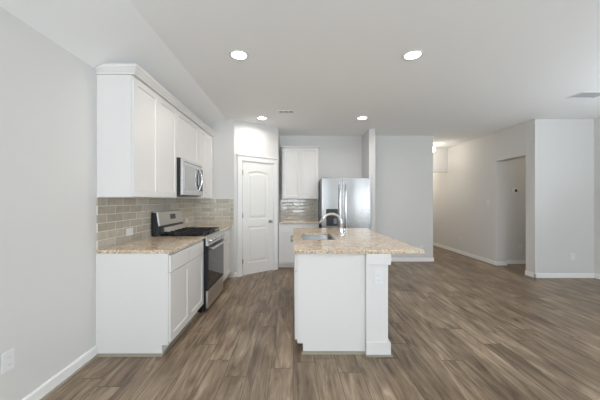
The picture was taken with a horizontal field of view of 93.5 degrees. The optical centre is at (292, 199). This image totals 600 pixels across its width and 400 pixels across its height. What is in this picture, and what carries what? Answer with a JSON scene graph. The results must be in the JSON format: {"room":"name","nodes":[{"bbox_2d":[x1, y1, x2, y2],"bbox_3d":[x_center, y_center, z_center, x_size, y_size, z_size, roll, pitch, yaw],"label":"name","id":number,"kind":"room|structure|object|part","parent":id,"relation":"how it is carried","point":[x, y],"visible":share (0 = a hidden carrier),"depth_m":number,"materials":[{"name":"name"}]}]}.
{"room":"kitchen","nodes":[
{"label":"kitchen","id":0,"kind":"room"},
{"bbox_2d":[0,7,189,399],"bbox_3d":[-1.785,0.110,0.700,0.150,2.480,8.400,0,0,0],"label":"wall","id":1,"kind":"structure","parent":0,"point":[48,95],"depth_m":1.93,"materials":[{"name":"white paint"}]},
{"bbox_2d":[1,348,14,373],"bbox_3d":[-1.705,0.965,1.690,0.010,0.118,0.074,0,0,0],"label":"wall outlet","id":2,"kind":"object","parent":1,"relation":"attached to","point":[8,358],"visible":1,"depth_m":1.69,"materials":[{"name":"white plastic"}]},
{"bbox_2d":[22,345,96,399],"bbox_3d":[-1.703,1.304,-0.527,0.014,0.092,5.946,0,0,0],"label":"baseboard","id":3,"kind":"structure","parent":1,"relation":"attached to","point":[41,391],"depth_m":2.07,"materials":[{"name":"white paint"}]},
{"bbox_2d":[97,75,176,197],"bbox_3d":[-1.547,-0.557,2.909,0.324,1.065,0.908,0,0,0],"label":"upper cabinet","id":4,"kind":"object","parent":1,"relation":"attached to","point":[137,128],"visible":1,"depth_m":2.46,"materials":[{"name":"white paint"}]},
{"bbox_3d":[-1.395,-0.554,2.683,0.019,1.047,0.448,0,0,0],"label":"cabinet door","id":5,"kind":"part","parent":4,"relation":"part of","materials":[{"name":"white paint"}]},
{"bbox_2d":[94,64,215,136],"bbox_3d":[-1.522,-1.129,3.653,0.366,0.075,2.488,0,0,0],"label":"crown molding","id":6,"kind":"structure","parent":4,"relation":"attached to","point":[135,70],"depth_m":2.71,"materials":[{"name":"white paint"}]},
{"bbox_3d":[-1.395,-0.554,3.135,0.019,1.047,0.448,0,0,0],"label":"cabinet door","id":7,"kind":"part","parent":4,"relation":"part of","materials":[{"name":"white paint"}]},
{"bbox_2d":[96,197,194,249],"bbox_3d":[-1.704,0.204,3.671,0.009,0.457,2.438,0,0,0],"label":"tile backsplash","id":8,"kind":"structure","parent":1,"relation":"attached to","point":[114,215],"depth_m":2.93,"materials":[{"name":"beige tile"}]},
{"bbox_2d":[126,228,132,235],"bbox_3d":[-1.696,0.330,2.930,0.010,0.074,0.118,0,0,0],"label":"wall outlet","id":9,"kind":"object","parent":8,"relation":"attached to","point":[129,231],"visible":1,"depth_m":2.92,"materials":[{"name":"white plastic"}]},
{"bbox_2d":[177,110,197,163],"bbox_3d":[-1.547,-0.801,3.744,0.324,0.578,0.761,0,0,0],"label":"upper cabinet","id":10,"kind":"object","parent":1,"relation":"attached to","point":[187,131],"visible":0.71,"depth_m":3.69,"materials":[{"name":"white paint"}]},
{"bbox_2d":[177,157,202,196],"bbox_3d":[-1.476,-0.276,3.745,0.443,0.464,0.756,0,0,0],"label":"microwave","id":11,"kind":"object","parent":10,"relation":"attached to","point":[189,173],"visible":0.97,"depth_m":3.58,"materials":[{"name":"silver metal"}]},
{"bbox_3d":[-1.290,-0.279,3.927,0.070,0.327,0.022,0,0,0],"label":"door handle","id":12,"kind":"part","parent":11,"relation":"part of","materials":[{"name":"silver metal"}]},
{"bbox_2d":[176,126,212,198],"bbox_3d":[-1.547,-0.557,4.511,0.324,1.065,0.771,0,0,0],"label":"upper cabinet","id":13,"kind":"object","parent":1,"relation":"attached to","point":[205,141],"visible":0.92,"depth_m":4.52,"materials":[{"name":"white paint"}]},
{"bbox_3d":[-1.395,-0.554,4.313,0.019,1.047,0.366,0,0,0],"label":"cabinet door","id":14,"kind":"part","parent":13,"relation":"part of","materials":[{"name":"white paint"}]},
{"bbox_3d":[-1.395,-0.554,4.684,0.019,1.047,0.366,0,0,0],"label":"cabinet door","id":15,"kind":"part","parent":13,"relation":"part of","materials":[{"name":"white paint"}]},
{"bbox_2d":[210,119,233,277],"bbox_3d":[-1.442,-0.025,4.950,0.837,2.750,0.100,0,0,0],"label":"wall","id":16,"kind":"structure","parent":0,"point":[223,140],"depth_m":4.90,"materials":[{"name":"white paint"}]},
{"bbox_2d":[195,199,233,224],"bbox_3d":[-1.371,0.204,4.896,0.677,0.457,0.009,0,0,0],"label":"tile backsplash","id":17,"kind":"structure","parent":16,"relation":"attached to","point":[207,211],"depth_m":4.89,"materials":[{"name":"beige tile"}]},
{"bbox_2d":[234,120,277,271],"bbox_3d":[-0.688,-0.025,5.239,0.947,2.750,0.100,0,0,-39],"label":"wall","id":18,"kind":"structure","parent":0,"point":[254,139],"depth_m":5.09,"materials":[{"name":"white paint"}]},
{"bbox_2d":[242,162,272,274],"bbox_3d":[-0.638,0.328,5.197,0.662,2.020,0.104,0,0,-39],"label":"door","id":19,"kind":"structure","parent":18,"relation":"in","point":[257,178],"depth_m":5.20,"materials":[{"name":"white paint"}]},
{"bbox_2d":[236,154,278,276],"bbox_3d":[-0.663,0.271,5.237,0.901,2.158,0.134,0,0,-39],"label":"trim","id":20,"kind":"structure","parent":18,"relation":"attached to","point":[241,158],"depth_m":5.12,"materials":[{"name":"white paint"}]},
{"bbox_2d":[278,130,279,266],"bbox_3d":[-0.340,-0.025,5.820,0.100,2.750,0.640,0,0,0],"label":"wall","id":21,"kind":"structure","parent":0,"point":[278,130],"depth_m":5.64,"materials":[{"name":"white paint"}]},
{"bbox_2d":[0,0,599,147],"bbox_3d":[2.570,-1.365,3.275,8.860,0.470,13.850,0,0,0],"label":"ceiling","id":22,"kind":"structure","parent":0,"point":[485,67],"depth_m":2.68,"materials":[{"name":"white paint"}]},
{"bbox_2d":[229,50,248,59],"bbox_3d":[-0.520,-1.395,2.720,0.192,0.009,0.192,0,0,0],"label":"recessed light","id":23,"kind":"object","parent":22,"relation":"in","point":[235,54],"visible":1,"depth_m":2.71,"materials":[{"name":"white plastic"}]},
{"bbox_2d":[256,116,267,119],"bbox_3d":[-0.530,-1.395,4.810,0.192,0.009,0.192,0,0,0],"label":"recessed light","id":24,"kind":"object","parent":22,"relation":"in","point":[259,117],"visible":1,"depth_m":4.82,"materials":[{"name":"white plastic"}]},
{"bbox_2d":[278,110,293,112],"bbox_3d":[-0.110,-1.396,4.470,0.250,0.008,0.130,0,0,0],"label":"ceiling vent","id":25,"kind":"object","parent":22,"relation":"in","point":[279,111],"visible":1,"depth_m":4.46,"materials":[{"name":"white plastic"}]},
{"bbox_2d":[356,116,367,119],"bbox_3d":[1.180,-1.395,4.810,0.192,0.009,0.192,0,0,0],"label":"recessed light","id":26,"kind":"object","parent":22,"relation":"in","point":[361,117],"visible":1,"depth_m":4.82,"materials":[{"name":"white plastic"}]},
{"bbox_2d":[402,50,423,59],"bbox_3d":[1.155,-1.395,2.720,0.192,0.009,0.192,0,0,0],"label":"recessed light","id":27,"kind":"object","parent":22,"relation":"in","point":[413,54],"visible":1,"depth_m":2.71,"materials":[{"name":"white plastic"}]},
{"bbox_2d":[568,92,599,97],"bbox_3d":[3.930,-1.396,3.755,0.360,0.008,0.220,0,0,0],"label":"ceiling vent","id":28,"kind":"object","parent":22,"relation":"in","point":[582,94],"visible":1,"depth_m":3.78,"materials":[{"name":"white plastic"}]},
{"bbox_2d":[44,246,599,399],"bbox_3d":[2.570,1.400,3.275,8.860,0.100,13.850,0,0,0],"label":"floor","id":29,"kind":"structure","parent":0,"point":[460,327],"depth_m":2.53,"materials":[{"name":"brown wood"}]},
{"bbox_2d":[96,240,203,356],"bbox_3d":[-1.387,0.907,2.894,0.644,0.885,0.936,0,0,0],"label":"base cabinet","id":30,"kind":"object","parent":29,"relation":"on","point":[145,302],"visible":1,"depth_m":2.44,"materials":[{"name":"white paint"}]},
{"bbox_3d":[-1.410,1.340,2.435,0.570,0.020,0.018,0,0,0],"label":"shoe moulding","id":31,"kind":"part","parent":30,"relation":"part of","materials":[{"name":"beige wood"}]},
{"bbox_3d":[-1.396,0.907,2.447,0.626,0.885,0.006,0,0,0],"label":"panel","id":32,"kind":"part","parent":30,"relation":"part of","materials":[{"name":"white paint"}]},
{"bbox_2d":[97,236,203,253],"bbox_3d":[-1.377,0.449,2.900,0.645,0.030,0.924,0,0,0],"label":"countertop","id":33,"kind":"structure","parent":30,"relation":"on","point":[152,244],"depth_m":2.69,"materials":[{"name":"stone"}]},
{"bbox_3d":[-1.075,0.557,2.680,0.019,0.149,0.448,0,0,0],"label":"drawer","id":34,"kind":"part","parent":30,"relation":"part of","materials":[{"name":"white paint"}]},
{"bbox_3d":[-1.075,0.936,2.680,0.019,0.597,0.448,0,0,0],"label":"cabinet door","id":35,"kind":"part","parent":30,"relation":"part of","materials":[{"name":"white paint"}]},
{"bbox_3d":[-1.133,1.341,2.902,0.015,0.018,0.916,0,0,0],"label":"toe moulding","id":36,"kind":"part","parent":30,"relation":"part of","materials":[{"name":"beige wood"}]},
{"bbox_3d":[-1.075,0.557,3.132,0.019,0.149,0.448,0,0,0],"label":"drawer","id":37,"kind":"part","parent":30,"relation":"part of","materials":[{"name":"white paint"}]},
{"bbox_3d":[-1.075,0.936,3.132,0.019,0.597,0.448,0,0,0],"label":"cabinet door","id":38,"kind":"part","parent":30,"relation":"part of","materials":[{"name":"white paint"}]},
{"bbox_2d":[152,210,226,312],"bbox_3d":[-1.323,0.746,3.744,0.735,1.208,0.757,0,0,0],"label":"gas range","id":39,"kind":"object","parent":29,"relation":"on","point":[164,223],"visible":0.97,"depth_m":3.58,"materials":[{"name":"silver metal"}]},
{"bbox_3d":[-1.635,0.229,3.753,0.070,0.170,0.728,0,0,0],"label":"panel","id":40,"kind":"part","parent":39,"relation":"part of","materials":[{"name":"silver metal"}]},
{"bbox_3d":[-1.585,0.383,3.810,0.040,0.075,0.606,0,0,0],"label":"vent trim","id":41,"kind":"part","parent":39,"relation":"part of","materials":[{"name":"silver metal"}]},
{"bbox_2d":[162,230,218,235],"bbox_3d":[-1.333,0.445,3.745,0.555,0.020,0.756,0,0,0],"label":"cooktop","id":42,"kind":"object","parent":39,"relation":"in","point":[214,232],"depth_m":3.56,"materials":[{"name":"black metal"}]},
{"bbox_3d":[-1.036,0.493,3.745,0.057,0.115,0.756,0,0,0],"label":"control panel","id":43,"kind":"part","parent":39,"relation":"part of","materials":[{"name":"silver metal"}]},
{"bbox_3d":[-1.030,1.198,3.745,0.029,0.204,0.748,0,0,0],"label":"storage drawer","id":44,"kind":"part","parent":39,"relation":"part of","materials":[{"name":"silver metal"}]},
{"bbox_3d":[-1.030,0.823,3.745,0.029,0.530,0.748,0,0,0],"label":"oven door","id":45,"kind":"part","parent":39,"relation":"part of","materials":[{"name":"black"}]},
{"bbox_3d":[-1.013,0.587,3.745,0.004,0.053,0.740,0,0,0],"label":"door trim","id":46,"kind":"part","parent":39,"relation":"part of","materials":[{"name":"silver metal"}]},
{"bbox_3d":[-1.014,0.848,3.745,0.003,0.465,0.732,0,0,0],"label":"door glass","id":47,"kind":"part","parent":39,"relation":"part of","materials":[{"name":"black glass"}]},
{"bbox_3d":[-0.985,0.585,3.745,0.060,0.024,0.656,0,0,0],"label":"oven handle","id":48,"kind":"part","parent":39,"relation":"part of","materials":[{"name":"silver metal"}]},
{"bbox_2d":[223,227,230,282],"bbox_3d":[-1.387,0.907,4.513,0.644,0.885,0.770,0,0,0],"label":"base cabinet","id":49,"kind":"object","parent":29,"relation":"on","point":[227,233],"visible":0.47,"depth_m":4.62,"materials":[{"name":"white paint"}]},
{"bbox_2d":[189,225,231,230],"bbox_3d":[-1.377,0.449,4.509,0.645,0.030,0.762,0,0,0],"label":"countertop","id":50,"kind":"structure","parent":49,"relation":"on","point":[221,227],"depth_m":4.62,"materials":[{"name":"stone"}]},
{"bbox_3d":[-1.075,0.557,4.461,0.019,0.149,0.654,0,0,0],"label":"drawer","id":51,"kind":"part","parent":49,"relation":"part of","materials":[{"name":"white paint"}]},
{"bbox_3d":[-1.075,0.936,4.461,0.019,0.597,0.654,0,0,0],"label":"cabinet door","id":52,"kind":"part","parent":49,"relation":"part of","materials":[{"name":"white paint"}]},
{"bbox_2d":[294,254,294,315],"bbox_3d":[0.325,0.907,3.340,0.618,0.885,0.786,0,0,0],"label":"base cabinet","id":53,"kind":"object","parent":29,"relation":"on","point":[294,254],"visible":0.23,"depth_m":3.01,"materials":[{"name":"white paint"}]},
{"bbox_2d":[279,224,318,267],"bbox_3d":[0.114,0.907,5.829,0.793,0.885,0.618,0,0,0],"label":"base cabinet","id":54,"kind":"object","parent":29,"relation":"on","point":[286,248],"visible":0.48,"depth_m":5.53,"materials":[{"name":"white paint"}]},
{"bbox_3d":[-0.083,0.936,5.529,0.388,0.597,0.019,0,0,0],"label":"cabinet door","id":55,"kind":"part","parent":54,"relation":"part of","materials":[{"name":"white paint"}]},
{"bbox_2d":[279,220,318,223],"bbox_3d":[0.116,0.449,5.817,0.798,0.030,0.625,0,0,0],"label":"countertop","id":56,"kind":"structure","parent":54,"relation":"on","point":[280,221],"depth_m":5.51,"materials":[{"name":"stone"}]},
{"bbox_3d":[0.114,0.557,5.529,0.781,0.149,0.019,0,0,0],"label":"drawer","id":57,"kind":"part","parent":54,"relation":"part of","materials":[{"name":"white paint"}]},
{"bbox_2d":[295,254,364,354],"bbox_3d":[0.325,0.907,2.704,0.618,0.885,0.481,0,0,0],"label":"base cabinet","id":58,"kind":"object","parent":29,"relation":"on","point":[329,288],"visible":0.84,"depth_m":2.48,"materials":[{"name":"white paint"}]},
{"bbox_3d":[0.025,0.557,2.717,0.019,0.149,0.443,0,0,0],"label":"drawer","id":59,"kind":"part","parent":58,"relation":"part of","materials":[{"name":"white paint"}]},
{"bbox_3d":[0.025,0.936,2.717,0.019,0.597,0.443,0,0,0],"label":"cabinet door","id":60,"kind":"part","parent":58,"relation":"part of","materials":[{"name":"white paint"}]},
{"bbox_3d":[0.353,1.340,2.473,0.554,0.020,0.018,0,0,0],"label":"shoe moulding","id":61,"kind":"part","parent":58,"relation":"part of","materials":[{"name":"beige wood"}]},
{"bbox_2d":[293,228,424,253],"bbox_3d":[0.570,0.449,3.405,1.130,0.030,1.950,0,0,0],"label":"countertop","id":62,"kind":"structure","parent":58,"relation":"on","point":[356,240],"depth_m":2.81,"materials":[{"name":"stone"}]},
{"bbox_2d":[302,235,333,239],"bbox_3d":[0.290,0.559,3.390,0.406,0.188,0.656,0,0,0],"label":"sink","id":63,"kind":"object","parent":62,"relation":"in","point":[304,237],"visible":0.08,"depth_m":3.71,"materials":[{"name":"silver metal"}]},
{"bbox_2d":[318,213,343,235],"bbox_3d":[0.462,0.294,3.388,0.307,0.280,0.124,0,0,0],"label":"faucet","id":64,"kind":"object","parent":62,"relation":"on","point":[327,214],"visible":0.99,"depth_m":3.41,"materials":[{"name":"silver metal"}]},
{"bbox_3d":[0.477,0.244,3.420,0.248,0.180,0.032,0,0,0],"label":"spout","id":65,"kind":"part","parent":64,"relation":"part of","materials":[{"name":"silver metal"}]},
{"bbox_2d":[318,178,369,228],"bbox_3d":[1.008,0.463,5.703,0.925,1.775,0.835,0,0,0],"label":"refrigerator","id":66,"kind":"object","parent":29,"relation":"on","point":[349,198],"visible":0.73,"depth_m":5.35,"materials":[{"name":"grey metal"}]},
{"bbox_3d":[0.743,0.435,5.383,0.389,1.700,0.065,0,0,0],"label":"freezer door","id":67,"kind":"part","parent":66,"relation":"part of","materials":[{"name":"silver metal"}]},
{"bbox_3d":[0.885,0.300,5.323,0.026,1.222,0.075,0,0,0],"label":"door handle","id":68,"kind":"part","parent":66,"relation":"part of","materials":[{"name":"silver metal"}]},
{"bbox_3d":[0.995,0.300,5.323,0.026,1.222,0.075,0,0,0],"label":"door handle","id":69,"kind":"part","parent":66,"relation":"part of","materials":[{"name":"silver metal"}]},
{"bbox_3d":[1.205,0.435,5.380,0.524,1.700,0.073,0,0,0],"label":"fridge door","id":70,"kind":"part","parent":66,"relation":"part of","materials":[{"name":"silver metal"}]},
{"bbox_2d":[365,254,392,356],"bbox_3d":[0.743,0.907,3.377,0.234,0.885,1.917,0,0,0],"label":"column","id":71,"kind":"structure","parent":29,"relation":"on","point":[377,343],"depth_m":2.45,"materials":[{"name":"white paint"}]},
{"bbox_2d":[374,271,382,284],"bbox_3d":[0.742,0.675,2.447,0.074,0.118,0.010,0,0,0],"label":"wall outlet","id":72,"kind":"object","parent":71,"relation":"attached to","point":[378,275],"visible":1,"depth_m":2.45,"materials":[{"name":"white plastic"}]},
{"bbox_3d":[0.739,1.289,3.384,0.214,0.122,1.903,0,0,0],"label":"moulding","id":73,"kind":"part","parent":71,"relation":"part of","materials":[{"name":"white paint"}]},
{"bbox_3d":[0.743,1.342,3.377,0.234,0.016,1.917,0,0,0],"label":"shoe moulding","id":74,"kind":"part","parent":71,"relation":"part of","materials":[{"name":"beige wood"}]},
{"bbox_2d":[280,136,432,257],"bbox_3d":[1.330,-0.025,6.200,3.440,2.750,0.120,0,0,0],"label":"wall","id":75,"kind":"structure","parent":0,"point":[403,164],"depth_m":6.14,"materials":[{"name":"white paint"}]},
{"bbox_2d":[280,199,316,219],"bbox_3d":[0.113,0.204,6.136,0.804,0.457,0.009,0,0,0],"label":"tile backsplash","id":76,"kind":"structure","parent":75,"relation":"attached to","point":[290,209],"depth_m":6.13,"materials":[{"name":"beige tile"}]},
{"bbox_2d":[281,146,319,198],"bbox_3d":[0.151,-0.569,5.963,0.800,1.087,0.351,0,0,0],"label":"upper cabinet","id":77,"kind":"object","parent":75,"relation":"attached to","point":[299,163],"visible":1,"depth_m":5.82,"materials":[{"name":"white paint"}]},
{"bbox_3d":[-0.036,-0.547,5.824,0.370,1.032,0.019,0,0,0],"label":"cabinet door","id":78,"kind":"part","parent":77,"relation":"part of","materials":[{"name":"white paint"}]},
{"bbox_3d":[0.151,-1.094,5.963,0.800,0.036,0.351,0,0,0],"label":"cornice","id":79,"kind":"part","parent":77,"relation":"part of","materials":[{"name":"white paint"}]},
{"bbox_3d":[0.338,-0.547,5.824,0.370,1.032,0.019,0,0,0],"label":"cabinet door","id":80,"kind":"part","parent":77,"relation":"part of","materials":[{"name":"white paint"}]},
{"bbox_2d":[391,258,433,261],"bbox_3d":[2.341,1.304,6.133,1.447,0.092,0.014,0,0,0],"label":"baseboard","id":81,"kind":"structure","parent":75,"relation":"attached to","point":[392,259],"depth_m":6.12,"materials":[{"name":"white paint"}]},
{"bbox_2d":[362,129,374,230],"bbox_3d":[1.556,-0.025,5.840,0.122,2.750,0.600,0,0,0],"label":"wall","id":82,"kind":"structure","parent":0,"point":[368,138],"depth_m":5.54,"materials":[{"name":"white paint"}]},
{"bbox_2d":[433,148,447,172],"bbox_3d":[3.607,-1.075,7.660,1.115,0.650,0.120,0,0,0],"label":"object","id":83,"kind":"structure","parent":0,"point":[440,155],"depth_m":7.60,"materials":[{"name":"white paint"}]},
{"bbox_2d":[433,122,525,260],"bbox_3d":[4.270,-0.025,7.525,0.210,2.750,4.950,0,0,0],"label":"wall","id":84,"kind":"structure","parent":0,"point":[474,176],"depth_m":6.37,"materials":[{"name":"white paint"}]},
{"bbox_2d":[433,242,495,265],"bbox_3d":[4.158,1.304,7.885,0.014,0.092,4.230,0,0,0],"label":"baseboard","id":85,"kind":"structure","parent":84,"relation":"attached to","point":[434,244],"depth_m":6.75,"materials":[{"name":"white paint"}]},
{"bbox_2d":[496,261,506,264],"bbox_3d":[4.263,1.304,5.763,0.224,0.092,0.014,0,0,0],"label":"baseboard","id":86,"kind":"object","parent":84,"relation":"attached to","point":[497,262],"visible":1,"depth_m":5.76,"materials":[{"name":"white paint"}]},
{"bbox_2d":[507,157,525,259],"bbox_3d":[5.688,-0.025,5.950,2.625,2.750,0.100,0,0,0],"label":"wall","id":87,"kind":"structure","parent":0,"point":[516,168],"depth_m":5.90,"materials":[{"name":"white paint"}]},
{"bbox_2d":[511,188,517,192],"bbox_3d":[4.625,-0.195,5.888,0.130,0.090,0.024,0,0,0],"label":"thermostat","id":88,"kind":"object","parent":87,"relation":"attached to","point":[513,190],"visible":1,"depth_m":5.88,"materials":[{"name":"white plastic"}]},
{"bbox_2d":[507,260,525,263],"bbox_3d":[5.638,1.304,5.893,2.525,0.092,0.014,0,0,0],"label":"baseboard","id":89,"kind":"structure","parent":87,"relation":"attached to","point":[508,261],"depth_m":5.89,"materials":[{"name":"white paint"}]},
{"bbox_2d":[525,270,535,276],"bbox_3d":[4.158,1.304,4.943,0.014,0.092,0.214,0,0,0],"label":"baseboard","id":90,"kind":"structure","parent":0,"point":[528,273],"depth_m":4.95,"materials":[{"name":"white paint"}]},
{"bbox_2d":[526,119,593,272],"bbox_3d":[4.747,-0.025,4.950,1.165,2.750,0.200,0,0,0],"label":"wall","id":91,"kind":"structure","parent":0,"point":[559,152],"depth_m":4.85,"materials":[{"name":"white paint"}]},
{"bbox_2d":[534,273,594,277],"bbox_3d":[4.665,1.304,4.843,1.029,0.092,0.014,0,0,0],"label":"baseboard","id":92,"kind":"structure","parent":91,"relation":"attached to","point":[538,275],"depth_m":4.84,"materials":[{"name":"white paint"}]},
{"bbox_2d":[535,278,594,278],"bbox_3d":[4.665,1.343,4.830,1.029,0.014,0.012,0,0,0],"label":"trim","id":93,"kind":"structure","parent":91,"relation":"attached to","point":[535,278],"depth_m":4.83,"materials":[{"name":"beige wood"}]},
{"bbox_2d":[594,117,599,273],"bbox_3d":[5.255,-0.025,0.675,0.150,2.750,8.350,0,0,0],"label":"wall","id":94,"kind":"structure","parent":0,"point":[596,120],"depth_m":4.80,"materials":[{"name":"white paint"}]}
]}

